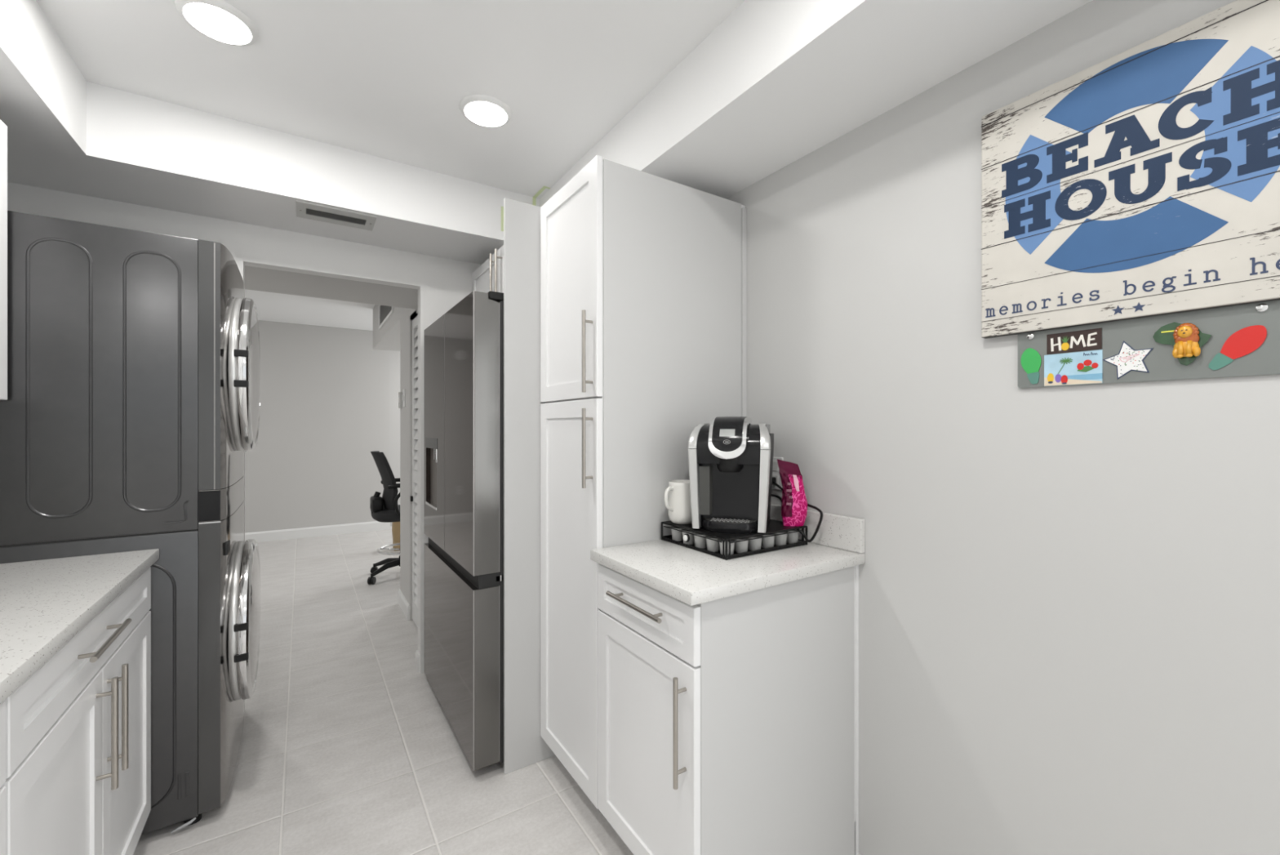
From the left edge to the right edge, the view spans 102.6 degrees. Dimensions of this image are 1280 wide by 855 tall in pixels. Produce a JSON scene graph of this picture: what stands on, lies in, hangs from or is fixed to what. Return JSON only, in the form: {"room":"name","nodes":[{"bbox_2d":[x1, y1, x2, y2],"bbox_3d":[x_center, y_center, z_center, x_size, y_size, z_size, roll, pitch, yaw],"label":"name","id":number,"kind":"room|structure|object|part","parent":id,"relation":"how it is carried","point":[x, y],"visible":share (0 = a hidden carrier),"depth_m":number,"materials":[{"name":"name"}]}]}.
{"room":"kitchen","nodes":[
{"label":"kitchen","id":0,"kind":"room"},
{"bbox_2d":[7,182,481,710],"bbox_3d":[-1.444,-0.010,2.548,2.430,2.600,0.075,0,0,-33],"label":"wall","id":1,"kind":"structure","parent":0,"point":[442,283],"depth_m":2.44,"materials":[{"name":"paint"}]},
{"bbox_2d":[0,0,123,202],"bbox_3d":[-0.757,-1.036,-0.328,0.415,0.248,5.485,0,0,-33],"label":"ceiling soffit","id":2,"kind":"structure","parent":1,"relation":"attached to","point":[43,91],"depth_m":1.55,"materials":[{"name":"paint"}]},
{"bbox_2d":[86,81,539,264],"bbox_3d":[-1.301,-1.036,2.340,1.609,0.248,0.430,0,0,-33],"label":"ceiling soffit","id":3,"kind":"structure","parent":1,"relation":"attached to","point":[153,153],"depth_m":2.05,"materials":[{"name":"paint"}]},
{"bbox_2d":[296,200,377,231],"bbox_3d":[-1.307,-0.908,2.210,0.290,0.008,0.180,0,0,-33],"label":"air vent","id":4,"kind":"object","parent":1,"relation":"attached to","point":[305,210],"visible":1,"depth_m":2.20,"materials":[{"name":"metal"}]},
{"bbox_2d":[414,649,419,672],"bbox_3d":[-1.187,1.245,2.735,0.012,0.090,0.075,0,0,-33],"label":"baseboard","id":5,"kind":"structure","parent":1,"relation":"attached to","point":[416,654],"depth_m":2.72,"materials":[{"name":"paint"}]},
{"bbox_2d":[501,206,503,231],"bbox_3d":[-0.667,-1.015,2.498,0.020,0.120,0.001,0,0,-33],"label":"tape","id":6,"kind":"object","parent":1,"relation":"attached to","point":[502,207],"visible":0.64,"depth_m":2.50,"materials":[{"name":"paper"}]},
{"bbox_2d":[244,288,375,330],"bbox_3d":[-2.417,-1.260,5.218,6.500,0.100,4.425,0,0,-33],"label":"ceiling","id":7,"kind":"structure","parent":0,"point":[270,306],"depth_m":5.32,"materials":[{"name":"paint"}]},
{"bbox_2d":[244,320,388,533],"bbox_3d":[-4.611,0.040,5.657,3.316,2.500,0.120,0,0,-33],"label":"wall","id":8,"kind":"structure","parent":0,"point":[324,407],"depth_m":6.09,"materials":[{"name":"paint"}]},
{"bbox_2d":[244,520,390,542],"bbox_3d":[-4.568,1.232,5.604,3.330,0.115,0.015,0,0,-33],"label":"baseboard","id":9,"kind":"structure","parent":8,"relation":"attached to","point":[292,533],"depth_m":6.08,"materials":[{"name":"paint"}]},
{"bbox_2d":[244,265,417,309],"bbox_3d":[-2.182,-1.027,2.416,3.810,0.566,0.515,0,0,-33],"label":"ceiling","id":10,"kind":"structure","parent":0,"point":[256,278],"depth_m":2.75,"materials":[{"name":"paint"}]},
{"bbox_2d":[373,304,399,351],"bbox_3d":[-1.660,-1.005,4.887,1.400,0.410,1.760,0,0,-33],"label":"wall header","id":11,"kind":"structure","parent":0,"point":[388,338],"depth_m":4.74,"materials":[{"name":"paint"}]},
{"bbox_2d":[378,305,394,329],"bbox_3d":[-2.173,-1.022,4.382,0.012,0.235,0.850,0,0,-33],"label":"air vent","id":12,"kind":"object","parent":11,"relation":"in","point":[385,312],"visible":0.63,"depth_m":4.46,"materials":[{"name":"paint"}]},
{"bbox_2d":[35,0,744,198],"bbox_3d":[0.091,-1.235,0.216,2.630,0.150,5.660,0,0,-33],"label":"ceiling","id":13,"kind":"structure","parent":0,"point":[387,79],"depth_m":1.64,"materials":[{"name":"paint"}]},
{"bbox_2d":[174,0,258,46],"bbox_3d":[-1.201,-1.152,1.460,0.186,0.016,0.186,0,0,-33],"label":"recessed light","id":14,"kind":"object","parent":13,"relation":"in","point":[219,20],"visible":1,"depth_m":1.45,"materials":[{"name":"paint"}]},
{"bbox_2d":[459,94,511,127],"bbox_3d":[-0.564,-1.152,1.879,0.186,0.016,0.186,0,0,-33],"label":"recessed light","id":15,"kind":"object","parent":13,"relation":"in","point":[484,110],"visible":1,"depth_m":1.86,"materials":[{"name":"paint"}]},
{"bbox_2d":[464,101,506,126],"bbox_3d":[-0.564,-1.147,1.879,0.147,0.004,0.147,0,0,-33],"label":"diffuser","id":16,"kind":"object","parent":15,"relation":"attached to","point":[485,113],"depth_m":1.87,"materials":[{"name":"white plastic"}]},
{"bbox_2d":[388,350,399,525],"bbox_3d":[-2.012,0.040,7.619,3.184,2.500,0.100,0,0,-33],"label":"wall","id":17,"kind":"structure","parent":0,"point":[393,356],"depth_m":6.76,"materials":[{"name":"paint"}]},
{"bbox_2d":[400,307,417,620],"bbox_3d":[-0.024,0.040,4.219,3.400,2.500,1.155,0,0,-33],"label":"wall","id":18,"kind":"structure","parent":0,"point":[406,316],"depth_m":3.53,"materials":[{"name":"paint"}]},
{"bbox_2d":[398,391,402,408],"bbox_3d":[-1.736,-0.198,3.712,0.019,0.115,0.070,0,0,-33],"label":"thermostat","id":19,"kind":"object","parent":18,"relation":"attached to","point":[400,393],"visible":1,"depth_m":3.69,"materials":[{"name":"plastic"}]},
{"bbox_2d":[398,588,409,620],"bbox_3d":[-1.612,1.240,3.638,0.133,0.100,0.410,0,0,-33],"label":"baseboard","id":20,"kind":"structure","parent":18,"relation":"attached to","point":[403,603],"depth_m":3.56,"materials":[{"name":"paint"}]},
{"bbox_2d":[409,315,417,627],"bbox_3d":[-1.312,0.281,3.126,0.048,1.993,0.735,0,0,-33],"label":"door","id":21,"kind":"structure","parent":18,"relation":"in","point":[414,498],"depth_m":3.39,"materials":[{"name":"paint"}]},
{"bbox_2d":[133,525,861,854],"bbox_3d":[-0.692,1.340,2.597,6.500,0.100,10.700,0,0,-33],"label":"floor","id":22,"kind":"structure","parent":0,"point":[346,748],"depth_m":1.98,"materials":[{"name":"grey tile"}]},
{"bbox_2d":[0,699,5,854],"bbox_3d":[-0.998,0.851,0.267,0.665,0.879,0.911,0,0,-33],"label":"base cabinet","id":23,"kind":"object","parent":22,"relation":"on","point":[2,705],"visible":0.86,"depth_m":0.80,"materials":[{"name":"white paint"}]},
{"bbox_3d":[-0.758,0.493,0.425,0.019,0.130,0.907,0,0,-33],"label":"drawer","id":24,"kind":"part","parent":23,"relation":"part of","materials":[{"name":"white paint"}]},
{"bbox_3d":[-0.883,0.871,0.615,0.019,0.614,0.452,0,0,-33],"label":"door","id":25,"kind":"part","parent":23,"relation":"part of","materials":[{"name":"white paint"}]},
{"bbox_2d":[0,548,159,703],"bbox_3d":[-1.258,0.393,0.647,0.647,0.033,1.845,0,0,-33],"label":"countertop","id":26,"kind":"structure","parent":23,"relation":"on","point":[45,603],"depth_m":1.13,"materials":[{"name":"stone"}]},
{"bbox_2d":[1,566,151,854],"bbox_3d":[-1.504,0.851,1.036,0.665,0.879,0.918,0,0,-33],"label":"base cabinet","id":27,"kind":"object","parent":22,"relation":"on","point":[77,781],"visible":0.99,"depth_m":1.13,"materials":[{"name":"white paint"}]},
{"bbox_3d":[-1.138,0.871,1.002,0.019,0.614,0.456,0,0,-33],"label":"door","id":28,"kind":"part","parent":27,"relation":"part of","materials":[{"name":"white paint"}]},
{"bbox_3d":[-1.207,0.478,1.157,0.036,0.012,0.255,0,0,-33],"label":"handle","id":29,"kind":"part","parent":27,"relation":"part of","materials":[{"name":"silver metal"}]},
{"bbox_3d":[-1.216,0.702,1.171,0.036,0.253,0.012,0,0,-33],"label":"handle","id":30,"kind":"part","parent":27,"relation":"part of","materials":[{"name":"silver metal"}]},
{"bbox_3d":[-1.260,0.702,1.238,0.036,0.253,0.012,0,0,-33],"label":"handle","id":31,"kind":"part","parent":27,"relation":"part of","materials":[{"name":"silver metal"}]},
{"bbox_3d":[-1.390,0.871,1.385,0.019,0.614,0.456,0,0,-33],"label":"door","id":32,"kind":"part","parent":27,"relation":"part of","materials":[{"name":"white paint"}]},
{"bbox_2d":[0,210,260,834],"bbox_3d":[-1.856,0.342,1.777,0.853,1.896,0.700,0,0,-33],"label":"dryer","id":33,"kind":"object","parent":22,"relation":"on","point":[130,415],"visible":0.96,"depth_m":1.60,"materials":[{"name":"metal"}]},
{"bbox_3d":[-1.399,0.309,1.669,0.055,0.004,0.004,0,0,-33],"label":"edge trim","id":34,"kind":"part","parent":33,"relation":"part of","materials":[{"name":"silver metal"}]},
{"bbox_3d":[-1.389,-0.200,1.675,0.002,0.804,0.004,0,0,-33],"label":"edge trim","id":35,"kind":"part","parent":33,"relation":"part of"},
{"bbox_3d":[-1.582,0.255,1.964,0.075,0.102,0.690,0,0,-33],"label":"control panel","id":36,"kind":"part","parent":33,"relation":"part of","materials":[{"name":"black metal"}]},
{"bbox_3d":[-1.582,0.776,1.964,0.075,0.937,0.690,0,0,-33],"label":"panel","id":37,"kind":"part","parent":33,"relation":"part of","materials":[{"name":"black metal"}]},
{"bbox_3d":[-1.582,-0.202,1.964,0.075,0.808,0.690,0,0,-33],"label":"panel","id":38,"kind":"part","parent":33,"relation":"part of","materials":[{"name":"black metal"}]},
{"bbox_3d":[-1.544,-0.202,1.985,0.024,0.584,0.584,0,0,-33],"label":"door","id":39,"kind":"part","parent":33,"relation":"part of","materials":[{"name":"silver metal"}]},
{"bbox_3d":[-1.544,0.735,1.985,0.024,0.584,0.584,0,0,-33],"label":"door","id":40,"kind":"part","parent":33,"relation":"part of","materials":[{"name":"silver metal"}]},
{"bbox_3d":[-1.509,0.735,2.008,0.019,0.532,0.532,0,0,-33],"label":"door glass","id":41,"kind":"part","parent":33,"relation":"part of","materials":[{"name":"glass"}]},
{"bbox_3d":[-1.509,-0.202,2.008,0.019,0.532,0.532,0,0,-33],"label":"door glass","id":42,"kind":"part","parent":33,"relation":"part of","materials":[{"name":"clear glass"}]},
{"bbox_2d":[367,450,399,583],"bbox_3d":[-2.047,0.748,4.475,0.615,1.085,0.613,0,0,-33],"label":"office chair","id":43,"kind":"object","parent":22,"relation":"on","point":[385,508],"visible":0.57,"depth_m":4.28,"materials":[{"name":"black plastic"}]},
{"bbox_3d":[-2.205,0.448,4.391,0.185,0.485,0.410,0,0,-33],"label":"backrest","id":44,"kind":"part","parent":43,"relation":"part of","materials":[{"name":"black fabric"}]},
{"bbox_3d":[-2.077,0.742,4.475,0.470,0.087,0.480,0,0,-33],"label":"seat","id":45,"kind":"part","parent":43,"relation":"part of","materials":[{"name":"black fabric"}]},
{"bbox_3d":[-2.226,0.611,4.656,0.230,0.300,0.079,0,0,-33],"label":"armrest","id":46,"kind":"part","parent":43,"relation":"part of","materials":[{"name":"black plastic"}]},
{"bbox_3d":[-1.970,0.611,4.266,0.230,0.300,0.079,0,0,-33],"label":"armrest","id":47,"kind":"part","parent":43,"relation":"part of","materials":[{"name":"black plastic"}]},
{"bbox_2d":[391,521,399,551],"bbox_3d":[-2.519,1.074,5.465,0.223,0.433,0.154,0,0,-33],"label":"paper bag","id":48,"kind":"object","parent":22,"relation":"on","point":[395,525],"visible":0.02,"depth_m":5.37,"materials":[{"name":"brown paper"}]},
{"bbox_2d":[424,290,503,770],"bbox_3d":[-0.504,0.393,2.471,0.846,1.795,0.918,0,0,-33],"label":"refrigerator","id":49,"kind":"object","parent":22,"relation":"on","point":[464,348],"visible":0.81,"depth_m":1.93,"materials":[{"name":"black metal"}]},
{"bbox_3d":[-1.003,0.075,2.464,0.002,0.050,0.270,0,0,-33],"label":"dispenser panel","id":50,"kind":"part","parent":49,"relation":"part of","materials":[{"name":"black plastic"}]},
{"bbox_3d":[-0.936,0.021,2.450,0.095,1.033,0.448,0,0,-33],"label":"door","id":51,"kind":"part","parent":49,"relation":"part of","materials":[{"name":"black metal"}]},
{"bbox_3d":[-0.812,0.917,2.260,0.095,0.655,0.901,0,0,-33],"label":"freezer drawer","id":52,"kind":"part","parent":49,"relation":"part of","materials":[{"name":"black metal"}]},
{"bbox_3d":[-0.687,0.035,2.071,0.095,1.005,0.447,0,0,-33],"label":"door","id":53,"kind":"part","parent":49,"relation":"part of","materials":[{"name":"black metal"}]},
{"bbox_2d":[503,198,555,773],"bbox_3d":[-0.180,0.218,2.126,0.781,2.143,0.012,0,0,-33],"label":"end panel","id":54,"kind":"object","parent":22,"relation":"on","point":[524,745],"visible":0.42,"depth_m":1.94,"materials":[{"name":"white wood"}]},
{"bbox_2d":[533,186,550,205],"bbox_3d":[-0.486,-1.085,2.531,0.035,0.149,0.144,0,0,-33],"label":"tape","id":55,"kind":"object","parent":54,"relation":"attached to","point":[544,188],"visible":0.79,"depth_m":2.54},
{"bbox_2d":[540,155,746,808],"bbox_3d":[-0.005,0.220,1.954,0.678,2.140,0.466,0,0,-33],"label":"pantry cabinet","id":56,"kind":"object","parent":22,"relation":"on","point":[643,275],"visible":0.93,"depth_m":1.74,"materials":[{"name":"white paint"}]},
{"bbox_3d":[-0.252,0.549,1.795,0.019,1.281,0.456,0,0,-33],"label":"door","id":57,"kind":"part","parent":56,"relation":"part of","materials":[{"name":"white paint"}]},
{"bbox_3d":[-0.252,-0.473,1.795,0.019,0.753,0.456,0,0,-33],"label":"door","id":58,"kind":"part","parent":56,"relation":"part of","materials":[{"name":"white paint"}]},
{"bbox_3d":[-0.166,0.065,1.615,0.036,0.250,0.012,0,0,-33],"label":"handle","id":59,"kind":"part","parent":56,"relation":"part of","materials":[{"name":"silver metal"}]},
{"bbox_3d":[-0.166,-0.238,1.615,0.036,0.257,0.012,0,0,-33],"label":"handle","id":60,"kind":"part","parent":56,"relation":"part of","materials":[{"name":"silver metal"}]},
{"bbox_3d":[0.133,0.173,1.776,0.595,2.034,0.004,0,0,-33],"label":"panel","id":61,"kind":"part","parent":56,"relation":"part of","materials":[{"name":"white wood"}]},
{"bbox_2d":[597,563,858,854],"bbox_3d":[0.251,0.850,1.566,0.678,0.880,0.474,0,0,-33],"label":"base cabinet","id":62,"kind":"object","parent":22,"relation":"on","point":[726,726],"depth_m":1.37,"materials":[{"name":"white paint"}]},
{"bbox_3d":[-0.013,0.478,1.382,0.036,0.012,0.258,0,0,-33],"label":"handle","id":63,"kind":"part","parent":62,"relation":"part of","materials":[{"name":"silver metal"}]},
{"bbox_3d":[0.005,0.493,1.404,0.019,0.138,0.472,0,0,-33],"label":"drawer","id":64,"kind":"part","parent":62,"relation":"part of","materials":[{"name":"white paint"}]},
{"bbox_3d":[0.005,0.876,1.404,0.019,0.617,0.472,0,0,-33],"label":"door","id":65,"kind":"part","parent":62,"relation":"part of","materials":[{"name":"white paint"}]},
{"bbox_3d":[0.094,0.723,1.220,0.036,0.259,0.012,0,0,-33],"label":"handle","id":66,"kind":"part","parent":62,"relation":"part of","materials":[{"name":"silver metal"}]},
{"bbox_2d":[590,503,864,605],"bbox_3d":[0.260,0.341,1.560,0.668,0.134,0.494,0,0,-33],"label":"countertop","id":67,"kind":"structure","parent":62,"relation":"on","point":[691,576],"depth_m":1.45,"materials":[{"name":"stone"}]},
{"bbox_2d":[661,519,807,559],"bbox_3d":[0.298,0.345,1.676,0.365,0.060,0.319,0,0,-33],"label":"pod drawer","id":68,"kind":"object","parent":67,"relation":"on","point":[774,526],"visible":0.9,"depth_m":1.57,"materials":[{"name":"black metal"}]},
{"bbox_2d":[670,525,683,541],"bbox_3d":[0.125,0.349,1.692,0.050,0.043,0.050,0,0,-33],"label":"pod","id":69,"kind":"object","parent":68,"relation":"in","point":[677,535],"visible":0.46,"depth_m":1.68,"materials":[{"name":"plastic"}]},
{"bbox_2d":[664,480,692,524],"bbox_3d":[0.131,0.247,1.697,0.118,0.138,0.097,0,0,-7],"label":"mug","id":70,"kind":"object","parent":68,"relation":"on","point":[677,504],"visible":0.89,"depth_m":1.66,"materials":[{"name":"white ceramic"}]},
{"bbox_3d":[0.094,0.232,1.659,0.040,0.083,0.013,0,0,-40],"label":"handle","id":71,"kind":"part","parent":70,"relation":"part of","materials":[{"name":"white ceramic"}]},
{"bbox_3d":[0.140,0.342,1.589,0.004,0.019,0.019,0,0,-33],"label":"knob","id":72,"kind":"part","parent":68,"relation":"part of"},
{"bbox_3d":[0.146,0.342,1.593,0.012,0.026,0.026,0,0,-33],"label":"knob","id":73,"kind":"part","parent":68,"relation":"part of","materials":[{"name":"silver metal"}]},
{"bbox_2d":[681,528,694,544],"bbox_3d":[0.157,0.349,1.644,0.050,0.043,0.050,0,0,-33],"label":"pod","id":74,"kind":"object","parent":68,"relation":"in","point":[691,541],"visible":0.48,"depth_m":1.63,"materials":[{"name":"plastic"}]},
{"bbox_2d":[693,531,706,547],"bbox_3d":[0.190,0.349,1.595,0.050,0.043,0.050,0,0,-33],"label":"pod","id":75,"kind":"object","parent":68,"relation":"in","point":[700,542],"visible":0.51,"depth_m":1.58,"materials":[{"name":"plastic"}]},
{"bbox_2d":[705,534,719,551],"bbox_3d":[0.222,0.349,1.546,0.050,0.043,0.050,0,0,-33],"label":"pod","id":76,"kind":"object","parent":68,"relation":"in","point":[712,545],"visible":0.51,"depth_m":1.53,"materials":[{"name":"plastic"}]},
{"bbox_2d":[718,538,735,555],"bbox_3d":[0.254,0.349,1.497,0.050,0.043,0.050,0,0,-33],"label":"pod","id":77,"kind":"object","parent":68,"relation":"in","point":[732,544],"visible":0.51,"depth_m":1.48,"materials":[{"name":"plastic"}]},
{"bbox_3d":[0.304,0.373,1.679,0.342,0.003,0.308,0,0,-33],"label":"plate","id":78,"kind":"part","parent":68,"relation":"part of","materials":[{"name":"black metal"}]},
{"bbox_3d":[0.304,0.318,1.679,0.346,0.004,0.312,0,0,-33],"label":"plate","id":79,"kind":"part","parent":68,"relation":"part of","materials":[{"name":"black metal"}]},
{"bbox_2d":[733,537,749,552],"bbox_3d":[0.301,0.349,1.528,0.050,0.043,0.050,0,0,-33],"label":"pod","id":80,"kind":"object","parent":68,"relation":"in","point":[740,546],"visible":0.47,"depth_m":1.51,"materials":[{"name":"plastic"}]},
{"bbox_2d":[688,416,822,542],"bbox_3d":[0.330,0.164,1.663,0.398,0.399,0.333,0,0,-22],"label":"coffee maker","id":81,"kind":"object","parent":68,"relation":"on","point":[731,458],"visible":0.94,"depth_m":1.57,"materials":[{"name":"black plastic"}]},
{"bbox_3d":[0.283,0.018,1.601,0.090,0.108,0.174,0,0,18],"label":"lid","id":82,"kind":"part","parent":81,"relation":"part of","materials":[{"name":"black plastic"}]},
{"bbox_3d":[0.283,0.032,1.600,0.112,0.130,0.175,0,0,18],"label":"lid handle","id":83,"kind":"part","parent":81,"relation":"part of","materials":[{"name":"silver metal"}]},
{"bbox_3d":[0.407,0.168,1.637,0.029,0.296,0.215,0,0,18],"label":"panel","id":84,"kind":"part","parent":81,"relation":"part of","materials":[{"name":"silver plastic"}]},
{"bbox_3d":[0.496,0.274,1.698,0.058,0.180,0.247,0,0,-24],"label":"power cord","id":85,"kind":"part","parent":81,"relation":"part of","materials":[{"name":"black rubber"}]},
{"bbox_2d":[747,534,763,550],"bbox_3d":[0.348,0.349,1.559,0.050,0.043,0.050,0,0,-33],"label":"pod","id":86,"kind":"object","parent":68,"relation":"in","point":[755,544],"visible":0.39,"depth_m":1.54,"materials":[{"name":"plastic"}]},
{"bbox_2d":[760,533,775,547],"bbox_3d":[0.395,0.349,1.590,0.050,0.043,0.050,0,0,-33],"label":"pod","id":87,"kind":"object","parent":68,"relation":"in","point":[766,542],"visible":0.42,"depth_m":1.57,"materials":[{"name":"plastic"}]},
{"bbox_2d":[773,530,787,546],"bbox_3d":[0.443,0.349,1.621,0.050,0.043,0.050,0,0,-33],"label":"pod","id":88,"kind":"object","parent":68,"relation":"in","point":[780,540],"visible":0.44,"depth_m":1.60,"materials":[{"name":"plastic"}]},
{"bbox_2d":[777,458,807,525],"bbox_3d":[0.492,0.208,1.649,0.099,0.214,0.055,0,0,-3],"label":"snack bag","id":89,"kind":"object","parent":68,"relation":"on","point":[793,501],"visible":1,"depth_m":1.64,"materials":[{"name":"plastic"}]},
{"bbox_2d":[786,528,799,543],"bbox_3d":[0.490,0.349,1.652,0.050,0.043,0.050,0,0,-33],"label":"pod","id":90,"kind":"object","parent":68,"relation":"in","point":[793,537],"visible":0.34,"depth_m":1.63,"materials":[{"name":"plastic"}]},
{"bbox_3d":[0.393,0.850,1.378,0.598,0.880,0.004,0,0,-33],"label":"panel","id":91,"kind":"part","parent":62,"relation":"part of","materials":[{"name":"white wood"}]},
{"bbox_3d":[0.655,0.851,1.556,0.014,0.878,0.011,0,0,-33],"label":"filler strip","id":92,"kind":"part","parent":62,"relation":"part of","materials":[{"name":"white wood"}]},
{"bbox_2d":[725,0,1279,854],"bbox_3d":[1.141,-0.010,0.922,0.100,2.600,5.485,0,0,-33],"label":"wall","id":93,"kind":"structure","parent":0,"point":[1069,595],"depth_m":1.23,"materials":[{"name":"paint"}]},
{"bbox_2d":[471,244,503,293],"bbox_3d":[-0.413,-0.697,2.586,0.665,0.313,0.991,0,0,-33],"label":"upper cabinet","id":94,"kind":"object","parent":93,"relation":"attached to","point":[488,277],"visible":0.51,"depth_m":2.50,"materials":[{"name":"white paint"}]},
{"bbox_3d":[-0.703,-0.692,2.454,0.036,0.273,0.012,0,0,-33],"label":"handle","id":95,"kind":"part","parent":94,"relation":"part of","materials":[{"name":"silver metal"}]},
{"bbox_3d":[-0.660,-0.692,2.389,0.036,0.273,0.012,0,0,-33],"label":"handle","id":96,"kind":"part","parent":94,"relation":"part of","materials":[{"name":"silver metal"}]},
{"bbox_3d":[-0.520,-0.696,2.226,0.019,0.308,0.502,0,0,-33],"label":"door","id":97,"kind":"part","parent":94,"relation":"part of","materials":[{"name":"white paint"}]},
{"bbox_2d":[771,456,783,489],"bbox_3d":[0.480,0.163,1.827,0.008,0.115,0.075,0,0,-33],"label":"wall outlet","id":98,"kind":"object","parent":93,"relation":"attached to","point":[775,470],"visible":0.34,"depth_m":1.82,"materials":[{"name":"plastic"}]},
{"bbox_2d":[771,461,777,484],"bbox_3d":[0.477,0.163,1.825,0.002,0.085,0.035,0,0,-33],"label":"socket","id":99,"kind":"object","parent":98,"relation":"attached to","point":[775,468],"depth_m":1.82,"materials":[{"name":"plastic"}]},
{"bbox_2d":[539,0,1093,207],"bbox_3d":[0.930,-1.036,0.783,0.406,0.248,5.485,0,0,-33],"label":"ceiling soffit","id":100,"kind":"structure","parent":93,"relation":"attached to","point":[775,82],"depth_m":1.40,"materials":[{"name":"paint"}]},
{"bbox_2d":[769,503,864,553],"bbox_3d":[0.532,0.325,1.736,0.020,0.102,0.488,0,0,-33],"label":"backsplash","id":101,"kind":"structure","parent":93,"relation":"attached to","point":[836,531],"depth_m":1.60,"materials":[{"name":"stone"}]},
{"bbox_2d":[981,0,1279,338],"bbox_3d":[0.989,-0.489,1.037,0.024,0.540,0.531,0,0,-33],"label":"wall sign","id":102,"kind":"object","parent":93,"relation":"attached to","point":[1143,181],"visible":1,"depth_m":1.01,"materials":[{"name":"whitewashed cream wood planks"},{"name":"navy paint"},{"name":"blue paint"}]},
{"bbox_2d":[1017,299,1279,387],"bbox_3d":[0.997,-0.221,1.037,0.011,0.258,0.400,0,0,-33],"label":"board","id":103,"kind":"object","parent":93,"relation":"attached to","point":[1221,322],"visible":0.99,"depth_m":0.98,"materials":[{"name":"silver metal"}]},
{"bbox_2d":[1020,347,1041,384],"bbox_3d":[0.900,-0.141,1.181,0.002,0.084,0.039,0,0,-33],"label":"magnet","id":104,"kind":"object","parent":103,"relation":"attached to","point":[1031,361],"visible":1,"depth_m":1.18},
{"bbox_2d":[1026,371,1039,384],"bbox_3d":[0.903,-0.114,1.177,0.002,0.030,0.023,0,0,-33],"label":"socket","id":105,"kind":"object","parent":104,"relation":"attached to","point":[1033,376],"depth_m":1.18,"materials":[{"name":"teal plastic"}]},
{"bbox_2d":[1044,349,1102,386],"bbox_3d":[0.941,-0.128,1.117,0.003,0.070,0.101,0,0,-33],"label":"magnet","id":106,"kind":"object","parent":103,"relation":"attached to","point":[1085,366],"visible":1,"depth_m":1.11,"materials":[{"name":"multicoloured"}]},
{"bbox_2d":[1046,327,1102,354],"bbox_3d":[0.943,-0.187,1.115,0.003,0.044,0.095,0,0,-33],"label":"magnet","id":107,"kind":"object","parent":103,"relation":"attached to","point":[1090,339],"visible":1,"depth_m":1.11,"materials":[{"name":"black"}]},
{"bbox_2d":[1102,340,1153,378],"bbox_3d":[0.991,-0.138,1.043,0.003,0.078,0.078,0,0,-33],"label":"magnet","id":108,"kind":"object","parent":103,"relation":"attached to","point":[1128,359],"visible":1,"depth_m":1.04,"materials":[{"name":"white"}]},
{"bbox_2d":[1152,322,1212,365],"bbox_3d":[1.025,-0.160,0.973,0.022,0.085,0.078,0,0,-33],"label":"magnet","id":109,"kind":"object","parent":103,"relation":"attached to","point":[1187,339],"visible":1,"depth_m":0.97,"materials":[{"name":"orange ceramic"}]},
{"bbox_2d":[1208,324,1266,369],"bbox_3d":[1.071,-0.142,0.920,0.002,0.074,0.069,0,0,-33],"label":"magnet","id":110,"kind":"object","parent":103,"relation":"attached to","point":[1246,340],"visible":1,"depth_m":0.92},
{"bbox_2d":[1208,351,1234,369],"bbox_3d":[1.061,-0.122,0.936,0.002,0.033,0.032,0,0,-33],"label":"socket","id":111,"kind":"object","parent":110,"relation":"attached to","point":[1221,359],"depth_m":0.94,"materials":[{"name":"teal plastic"}]},
{"bbox_3d":[1.075,-0.151,0.914,0.002,0.057,0.054,0,0,-33],"label":"glass","id":112,"kind":"part","parent":110,"relation":"part of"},
{"bbox_3d":[-0.972,-0.010,-0.469,0.100,2.600,5.485,0,0,-33],"label":"wall","id":113,"kind":"structure","parent":0,"visible":0},
{"bbox_2d":[0,119,7,399],"bbox_3d":[-1.627,-0.458,0.957,0.372,0.764,0.916,0,0,-33],"label":"upper cabinet","id":114,"kind":"object","parent":113,"relation":"attached to","point":[3,128],"visible":1,"depth_m":1.40,"materials":[{"name":"white paint"}]}
]}

